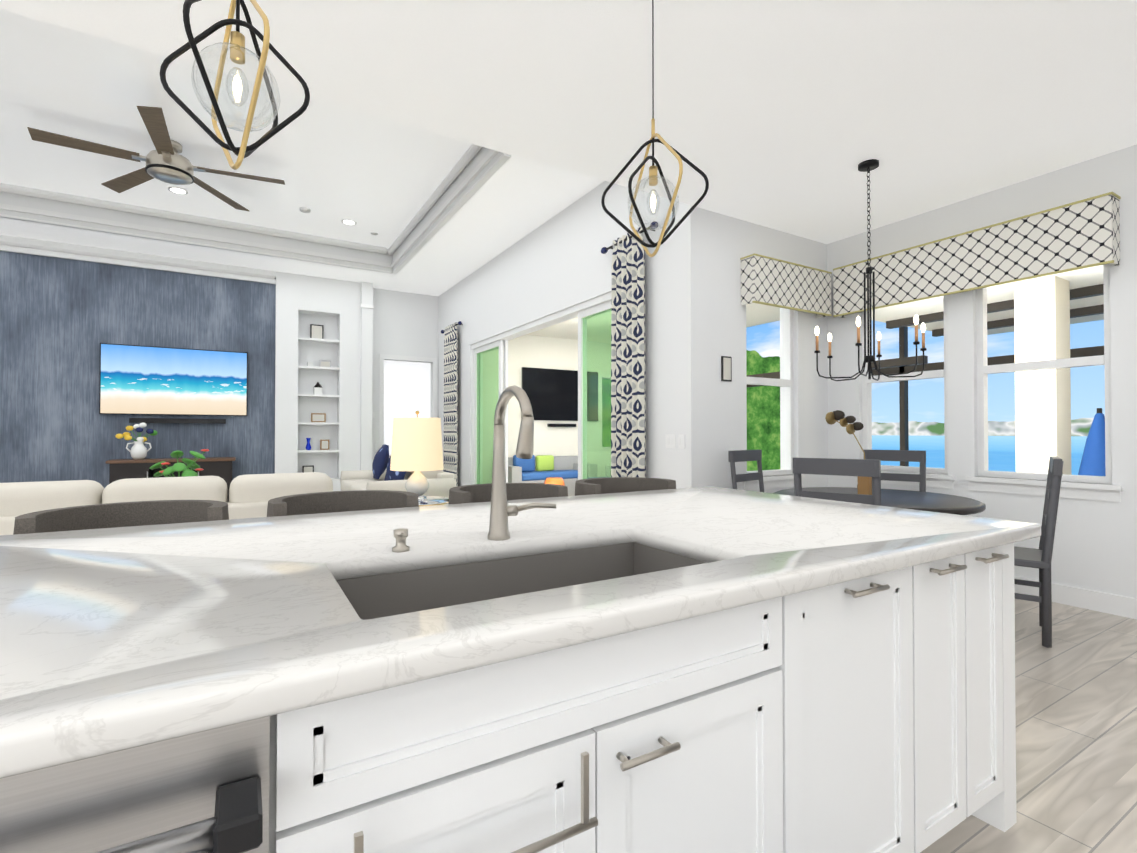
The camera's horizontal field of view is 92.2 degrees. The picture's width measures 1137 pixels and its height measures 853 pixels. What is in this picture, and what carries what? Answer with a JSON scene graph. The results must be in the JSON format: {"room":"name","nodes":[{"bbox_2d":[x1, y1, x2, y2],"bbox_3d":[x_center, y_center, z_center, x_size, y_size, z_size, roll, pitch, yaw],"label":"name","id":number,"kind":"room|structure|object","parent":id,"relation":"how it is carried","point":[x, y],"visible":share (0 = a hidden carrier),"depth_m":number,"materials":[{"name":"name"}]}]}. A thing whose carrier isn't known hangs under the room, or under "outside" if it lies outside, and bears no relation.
{"room":"kitchen","nodes":[
{"label":"kitchen","id":0,"kind":"room"},
{"bbox_2d":[150,449,208,476],"bbox_3d":[-3.528,0.723,5.001,1.300,1.029,0.700,0,-1,-31],"label":"plant","id":1,"kind":"object","parent":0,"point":[179,467],"visible":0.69,"depth_m":4.94,"materials":[{"name":"green plant"}]},
{"bbox_2d":[0,251,360,490],"bbox_3d":[-6.728,-0.593,7.532,7.280,3.740,0.300,0,-1,-31],"label":"wall","id":2,"kind":"structure","parent":0,"point":[61,319],"depth_m":7.99,"materials":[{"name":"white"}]},
{"bbox_2d":[0,234,275,283],"bbox_3d":[-7.207,-2.373,7.114,6.010,0.190,0.120,0,-1,-31],"label":"crown molding","id":3,"kind":"structure","parent":2,"relation":"attached to","point":[16,244],"depth_m":7.71,"materials":[{"name":"white wood"}]},
{"bbox_2d":[99,343,247,423],"bbox_3d":[-5.717,-0.598,8.004,1.760,1.100,0.075,0,-1,-31],"label":"tv","id":4,"kind":"object","parent":2,"relation":"attached to","point":[142,380],"visible":0.94,"depth_m":7.96,"materials":[{"name":"black"}]},
{"bbox_2d":[302,324,330,474],"bbox_3d":[-4.167,-0.414,9.068,0.425,2.553,0.140,0,-1,-31],"label":"decor","id":5,"kind":"object","parent":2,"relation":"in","point":[316,331],"visible":0.77,"depth_m":9.07,"materials":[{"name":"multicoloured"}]},
{"bbox_2d":[372,288,437,462],"bbox_3d":[-2.917,-0.566,10.006,1.440,3.740,0.150,0,-1,-31],"label":"wall","id":6,"kind":"structure","parent":0,"point":[405,323],"depth_m":9.88,"materials":[{"name":"white paint"}]},
{"bbox_2d":[379,354,436,448],"bbox_3d":[-2.891,0.013,9.917,1.040,2.580,0.020,0,-1,-31],"label":"door frame","id":7,"kind":"structure","parent":6,"relation":"attached to","point":[382,357],"depth_m":9.69,"materials":[{"name":"white wood"}]},
{"bbox_2d":[384,360,430,455],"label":"window","id":8,"kind":"structure","parent":0,"point":[406,389],"depth_m":13.50,"materials":[{"name":"white"}]},
{"bbox_2d":[503,335,577,456],"bbox_3d":[-0.150,-0.290,10.576,3.900,3.200,0.200,0,-1,-31],"label":"wall","id":9,"kind":"structure","parent":0,"point":[531,351],"depth_m":10.26,"materials":[{"name":"beige paint"}]},
{"bbox_2d":[522,367,577,426],"bbox_3d":[-0.132,-0.536,10.430,1.660,1.090,0.065,0,-1,-31],"label":"tv","id":10,"kind":"object","parent":9,"relation":"attached to","point":[552,394],"visible":0.71,"depth_m":10.31,"materials":[{"name":"black plastic"}]},
{"bbox_2d":[0,0,1136,295],"bbox_3d":[-0.034,-2.412,3.567,14.700,1.190,14.400,0,-1,-31],"label":"ceiling","id":11,"kind":"structure","parent":0,"point":[786,116],"depth_m":3.38,"materials":[{"name":"white paint"}]},
{"bbox_2d":[27,106,284,210],"bbox_3d":[-3.977,-2.656,5.458,2.045,0.360,2.148,0,-1,-31],"label":"ceiling fan","id":12,"kind":"object","parent":11,"relation":"hanging from","point":[165,161],"visible":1,"depth_m":5.32,"materials":[{"name":"brown wood"}]},
{"bbox_2d":[168,187,187,193],"bbox_3d":[-4.671,-2.821,6.547,0.200,0.006,0.200,0,-1,-31],"label":"recessed light","id":13,"kind":"object","parent":11,"relation":"in","point":[177,190],"visible":1,"depth_m":6.53,"materials":[{"name":"white"}]},
{"bbox_2d":[0,183,398,274],"bbox_3d":[-5.103,-2.631,7.289,5.540,0.370,0.160,0,-1,-31],"label":"crown molding","id":14,"kind":"structure","parent":11,"relation":"attached to","point":[8,188],"depth_m":7.24,"materials":[{"name":"white wood"}]},
{"bbox_2d":[160,0,309,169],"bbox_3d":[-0.863,-1.256,1.430,0.336,1.168,0.459,0,-1,-31],"label":"pendant light","id":15,"kind":"object","parent":11,"relation":"hanging from","point":[238,49],"visible":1,"depth_m":1.41,"materials":[{"name":"black metal"}]},
{"bbox_2d":[300,207,310,212],"bbox_3d":[-3.411,-2.803,7.089,0.128,0.030,0.128,1,-1,-43],"label":"smoke detector","id":16,"kind":"object","parent":11,"relation":"attached to","point":[305,210],"depth_m":7.06,"materials":[{"name":"white plastic"}]},
{"bbox_2d":[341,219,356,224],"bbox_3d":[-3.022,-2.810,7.530,0.200,0.006,0.200,0,-1,-31],"label":"recessed light","id":17,"kind":"object","parent":11,"relation":"in","point":[348,222],"visible":1,"depth_m":7.53,"materials":[{"name":"white"}]},
{"bbox_2d":[388,152,503,271],"bbox_3d":[-1.701,-2.636,6.836,0.160,0.370,4.080,0,-1,-31],"label":"crown molding","id":18,"kind":"structure","parent":11,"relation":"attached to","point":[468,156],"depth_m":6.42,"materials":[{"name":"white wood"}]},
{"bbox_2d":[466,144,510,163],"bbox_3d":[-2.929,-2.671,3.642,5.540,0.370,0.090,0,-1,-31],"label":"crown molding","id":19,"kind":"structure","parent":11,"relation":"attached to","point":[473,149],"depth_m":5.20,"materials":[{"name":"white wood"}]},
{"bbox_2d":[601,0,708,256],"bbox_3d":[0.331,-1.248,2.142,0.327,1.168,0.459,0,-1,-31],"label":"pendant light","id":20,"kind":"object","parent":11,"relation":"hanging from","point":[654,175],"visible":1,"depth_m":2.13,"materials":[{"name":"black metal"}]},
{"bbox_2d":[814,159,926,380],"bbox_3d":[2.071,-1.069,3.771,0.673,1.490,0.706,0,-1,-31],"label":"chandelier","id":21,"kind":"object","parent":11,"relation":"hanging from","point":[867,166],"visible":1,"depth_m":3.76,"materials":[{"name":"black metal"}]},
{"bbox_2d":[438,181,708,488],"bbox_3d":[-0.631,-0.695,7.383,0.200,3.940,6.700,0,-1,-31],"label":"wall","id":22,"kind":"structure","parent":0,"point":[558,262],"depth_m":5.30,"materials":[{"name":"white paint"}]},
{"bbox_2d":[441,321,462,485],"bbox_3d":[-1.986,-0.228,9.341,0.113,3.010,0.988,0,-1,-31],"label":"curtain","id":23,"kind":"object","parent":22,"relation":"attached to","point":[451,400],"visible":0.96,"depth_m":9.28,"materials":[{"name":"white fabric"}]},
{"bbox_2d":[471,292,611,484],"bbox_3d":[-0.470,-0.028,7.105,0.160,2.600,4.010,0,-1,-31],"label":"trim","id":24,"kind":"structure","parent":22,"relation":"attached to","point":[593,306],"depth_m":7.24,"materials":[{"name":"white wood"}]},
{"bbox_2d":[477,309,610,483],"bbox_3d":[-0.496,-0.013,7.090,0.001,2.330,3.750,0,-1,-31],"label":"sliding glass door","id":25,"kind":"structure","parent":22,"relation":"attached to","point":[597,395],"depth_m":5.88,"materials":[{"name":"green glass"}]},
{"bbox_2d":[601,221,658,477],"bbox_3d":[0.569,-0.275,5.055,0.113,3.010,0.848,0,-1,-31],"label":"curtain","id":26,"kind":"object","parent":22,"relation":"attached to","point":[628,420],"visible":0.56,"depth_m":5.02,"materials":[{"name":"white fabric"}]},
{"bbox_2d":[666,434,674,447],"bbox_3d":[0.866,0.126,4.658,0.009,0.120,0.120,0,-1,-31],"label":"light switch","id":27,"kind":"object","parent":22,"relation":"attached to","point":[670,440],"visible":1,"depth_m":4.65,"materials":[{"name":"white plastic"}]},
{"bbox_2d":[678,434,684,448],"bbox_3d":[0.938,0.124,4.537,0.009,0.120,0.080,0,-1,-31],"label":"light switch","id":28,"kind":"object","parent":22,"relation":"attached to","point":[681,441],"visible":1,"depth_m":4.54,"materials":[{"name":"white plastic"}]},
{"bbox_2d":[709,211,827,492],"bbox_3d":[1.892,-0.425,5.100,1.800,3.350,0.200,0,-1,-31],"label":"wall","id":29,"kind":"structure","parent":0,"point":[732,241],"depth_m":4.77,"materials":[{"name":"white paint"}]},
{"bbox_2d":[721,356,731,381],"bbox_3d":[1.342,-0.489,4.646,0.110,0.210,0.016,0,-1,-31],"label":"picture","id":30,"kind":"object","parent":29,"relation":"attached to","point":[726,368],"visible":0.93,"depth_m":4.63,"materials":[{"name":"grey"}]},
{"bbox_2d":[744,308,804,489],"bbox_3d":[1.835,-0.321,4.999,0.800,1.760,0.155,0,-1,-31],"label":"window","id":31,"kind":"structure","parent":29,"relation":"in","point":[770,482],"depth_m":5.17,"materials":[{"name":"white wood"}]},
{"bbox_2d":[740,253,831,317],"bbox_3d":[1.990,-1.253,4.960,1.065,0.412,0.154,0,-1,-31],"label":"valance","id":32,"kind":"object","parent":29,"relation":"attached to","point":[770,281],"visible":1,"depth_m":4.83,"materials":[{"name":"beige fabric"}]},
{"bbox_2d":[526,265,1103,339],"bbox_3d":[2.839,-1.559,6.551,4.900,0.750,10.200,0,-1,-31],"label":"ceiling","id":33,"kind":"structure","parent":0,"point":[758,314],"depth_m":5.72,"materials":[{"name":"beige paint"}]},
{"bbox_2d":[827,144,1136,597],"bbox_3d":[3.352,-0.434,4.213,0.200,3.350,2.820,0,-1,-31],"label":"wall","id":34,"kind":"structure","parent":0,"point":[1095,546],"depth_m":3.96,"materials":[{"name":"white paint"}]},
{"bbox_2d":[855,295,954,488],"bbox_3d":[2.934,-0.348,4.801,0.155,1.710,0.840,0,-1,-31],"label":"window","id":35,"kind":"structure","parent":34,"relation":"in","point":[934,477],"depth_m":4.75,"materials":[{"name":"white wood"}]},
{"bbox_2d":[833,192,1120,317],"bbox_3d":[3.055,-1.270,4.370,0.154,0.452,1.931,0,-1,-31],"label":"valance","id":36,"kind":"object","parent":34,"relation":"attached to","point":[1081,234],"visible":1,"depth_m":4.06,"materials":[{"name":"beige fabric"}]},
{"bbox_2d":[965,263,1122,501],"bbox_3d":[3.423,-0.357,3.981,0.155,1.710,0.890,0,-1,-31],"label":"window","id":37,"kind":"structure","parent":34,"relation":"in","point":[1087,489],"depth_m":3.98,"materials":[{"name":"white wood"}]},
{"bbox_2d":[1014,576,1136,618],"bbox_3d":[3.263,1.175,4.132,0.018,0.130,2.838,0,-1,-31],"label":"baseboard","id":38,"kind":"structure","parent":34,"relation":"attached to","point":[1114,604],"depth_m":3.69,"materials":[{"name":"white"}]},
{"bbox_2d":[920,599,1136,852],"bbox_3d":[-1.521,1.311,5.143,13.800,0.120,18.700,0,-1,-31],"label":"floor","id":39,"kind":"structure","parent":0,"point":[1076,731],"depth_m":2.12,"materials":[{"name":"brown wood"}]},
{"bbox_2d":[13,500,228,534],"bbox_3d":[-1.366,0.737,1.705,0.518,0.956,0.480,0,-1,-31],"label":"stool","id":40,"kind":"object","parent":39,"relation":"on","point":[120,514],"visible":0.21,"depth_m":1.82,"materials":[{"name":"grey wood"}]},
{"bbox_2d":[105,423,235,501],"bbox_3d":[-5.616,0.607,7.812,1.470,1.322,0.445,0,-1,-31],"label":"console","id":41,"kind":"object","parent":39,"relation":"on","point":[138,465],"visible":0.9,"depth_m":7.59,"materials":[{"name":"brown wood"}]},
{"bbox_2d":[267,490,418,516],"bbox_3d":[-0.825,0.740,2.027,0.518,0.956,0.480,0,-1,-31],"label":"stool","id":42,"kind":"object","parent":39,"relation":"on","point":[326,502],"visible":0.23,"depth_m":2.18,"materials":[{"name":"grey wood"}]},
{"bbox_2d":[360,281,373,469],"bbox_3d":[-3.498,-0.573,9.399,0.220,3.740,0.400,0,-1,-31],"label":"column","id":43,"kind":"structure","parent":39,"relation":"on","point":[366,368],"depth_m":9.24,"materials":[{"name":"white"}]},
{"bbox_2d":[448,483,567,503],"bbox_3d":[-0.258,0.744,2.365,0.518,0.956,0.480,0,-1,-31],"label":"stool","id":44,"kind":"object","parent":39,"relation":"on","point":[474,493],"visible":0.17,"depth_m":2.51,"materials":[{"name":"grey wood"}]},
{"bbox_2d":[0,533,1040,852],"bbox_3d":[-0.049,0.772,1.394,2.736,0.875,1.134,0,-1,-31],"label":"kitchen island","id":45,"kind":"object","parent":39,"relation":"on","point":[706,669],"depth_m":0.94,"materials":[{"name":"white painted wood"},{"name":"quartz"},{"name":"brushed nickel"}]},
{"bbox_2d":[0,486,1040,764],"bbox_3d":[-0.119,0.331,1.542,2.830,0.070,1.380,0,-1,-31],"label":"island countertop","id":46,"kind":"structure","parent":45,"relation":"on","point":[117,633],"depth_m":1.06,"materials":[{"name":"white stone"}]},
{"bbox_2d":[508,455,577,495],"bbox_3d":[-0.397,0.896,9.805,1.700,0.788,0.750,0,-1,-31],"label":"sofa","id":47,"kind":"object","parent":39,"relation":"on","point":[538,469],"visible":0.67,"depth_m":9.65,"materials":[{"name":"blue fabric"}]},
{"bbox_2d":[544,477,564,485],"bbox_3d":[-0.232,1.060,8.941,0.360,0.440,0.355,0,-1,-31],"label":"garden stool","id":48,"kind":"object","parent":39,"relation":"on","point":[555,480],"visible":0.35,"depth_m":8.83,"materials":[{"name":"orange ceramic"}]},
{"bbox_2d":[575,477,675,495],"bbox_3d":[0.284,0.747,2.688,0.518,0.956,0.480,0,-1,-31],"label":"stool","id":49,"kind":"object","parent":39,"relation":"on","point":[590,486],"visible":0.25,"depth_m":2.85,"materials":[{"name":"grey wood"}]},
{"bbox_2d":[728,450,763,491],"bbox_3d":[1.596,0.711,4.302,0.442,1.038,0.496,1,-1,-41],"label":"chair","id":50,"kind":"object","parent":39,"relation":"on","point":[734,456],"visible":0.25,"depth_m":4.44,"materials":[{"name":"grey wood"}]},
{"bbox_2d":[793,457,880,505],"bbox_3d":[1.611,0.699,3.187,0.442,1.038,0.496,-1,-1,39],"label":"chair","id":51,"kind":"object","parent":39,"relation":"on","point":[849,467],"visible":0.15,"depth_m":2.99,"materials":[{"name":"grey wood"}]},
{"bbox_2d":[774,410,985,514],"bbox_3d":[2.071,0.551,3.753,1.260,1.346,1.260,0,-1,-31],"label":"dining table","id":52,"kind":"object","parent":39,"relation":"on","point":[934,502],"visible":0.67,"depth_m":3.67,"materials":[{"name":"black wood"}]},
{"bbox_2d":[864,450,925,491],"bbox_3d":[2.531,0.711,4.315,0.442,1.038,0.496,-1,-1,39],"label":"chair","id":53,"kind":"object","parent":39,"relation":"on","point":[904,455],"visible":0.15,"depth_m":4.43,"materials":[{"name":"grey wood"}]},
{"bbox_2d":[747,284,1103,465],"bbox_3d":[4.341,-0.231,6.849,2.000,3.000,11.200,0,-1,-31],"label":"cage","id":54,"kind":"object","parent":39,"relation":"on","point":[903,363],"visible":0.23,"depth_m":6.78,"materials":[{"name":"brown metal"}]},
{"bbox_2d":[1014,456,1063,647],"bbox_3d":[2.635,0.700,3.291,0.496,1.038,0.442,-1,-1,39],"label":"chair","id":55,"kind":"object","parent":39,"relation":"on","point":[1040,558],"visible":0.6,"depth_m":3.02,"materials":[{"name":"grey wood"}]},
{"bbox_2d":[1014,276,1070,474],"bbox_3d":[3.956,0.020,4.562,0.300,2.450,0.270,0,-1,-31],"label":"column","id":56,"kind":"structure","parent":39,"relation":"on","point":[1042,397],"depth_m":4.47,"materials":[{"name":"beige paint"}]},
{"bbox_3d":[-3.352,1.246,5.187,4.900,0.010,4.550,0,-1,-31],"label":"area rug","id":57,"kind":"object","parent":39,"relation":"on","visible":0},
{"bbox_2d":[0,472,332,534],"bbox_3d":[-2.720,0.780,3.761,2.437,0.888,1.016,0,-1,-31],"label":"sofa","id":58,"kind":"object","parent":57,"relation":"on","point":[251,495],"visible":0.1,"depth_m":3.42,"materials":[{"name":"fabric"}]},
{"bbox_2d":[340,444,456,504],"bbox_3d":[-2.174,0.742,6.768,0.996,1.030,2.027,0,-1,-31],"label":"sofa","id":59,"kind":"object","parent":57,"relation":"on","point":[378,476],"visible":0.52,"depth_m":6.27,"materials":[{"name":"fabric"}]},
{"bbox_2d":[418,496,448,505],"bbox_3d":[-1.262,0.921,4.556,0.540,0.624,0.540,0,-1,-31],"label":"side table","id":60,"kind":"object","parent":57,"relation":"on","point":[434,500],"visible":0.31,"depth_m":4.48,"materials":[{"name":"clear glass"}]},
{"bbox_2d":[390,411,442,499],"bbox_3d":[-1.262,0.238,4.564,0.430,0.742,0.430,0,-1,-31],"label":"table lamp","id":61,"kind":"object","parent":60,"relation":"on","point":[416,447],"visible":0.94,"depth_m":4.40,"materials":[{"name":"white fabric"}]},
{"bbox_2d":[1078,408,1105,475],"bbox_3d":[4.929,0.534,5.072,0.320,1.408,0.312,0,-1,-31],"label":"umbrella","id":62,"kind":"object","parent":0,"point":[1093,461],"visible":0.58,"depth_m":5.04,"materials":[{"name":"blue fabric"}]},
{"label":"outside","id":63,"kind":"structure","parent":0,"visible":0},
{"bbox_2d":[872,449,1082,474],"bbox_3d":[8.115,1.791,33.992,32.300,0.350,130.000,0,-1,-31],"label":"water","id":64,"kind":"structure","parent":63,"point":[996,461],"depth_m":22.87,"materials":[{"name":"blue liquid"}]},
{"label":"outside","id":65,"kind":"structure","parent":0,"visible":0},
{"bbox_2d":[746,350,779,470],"bbox_3d":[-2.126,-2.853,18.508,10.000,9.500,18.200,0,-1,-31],"label":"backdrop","id":66,"kind":"structure","parent":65,"point":[763,418],"depth_m":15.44,"materials":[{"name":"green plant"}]},
{"bbox_2d":[746,320,1104,454],"bbox_3d":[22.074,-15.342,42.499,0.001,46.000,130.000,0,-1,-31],"label":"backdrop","id":67,"kind":"structure","parent":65,"point":[926,413],"depth_m":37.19,"materials":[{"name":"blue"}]}
]}

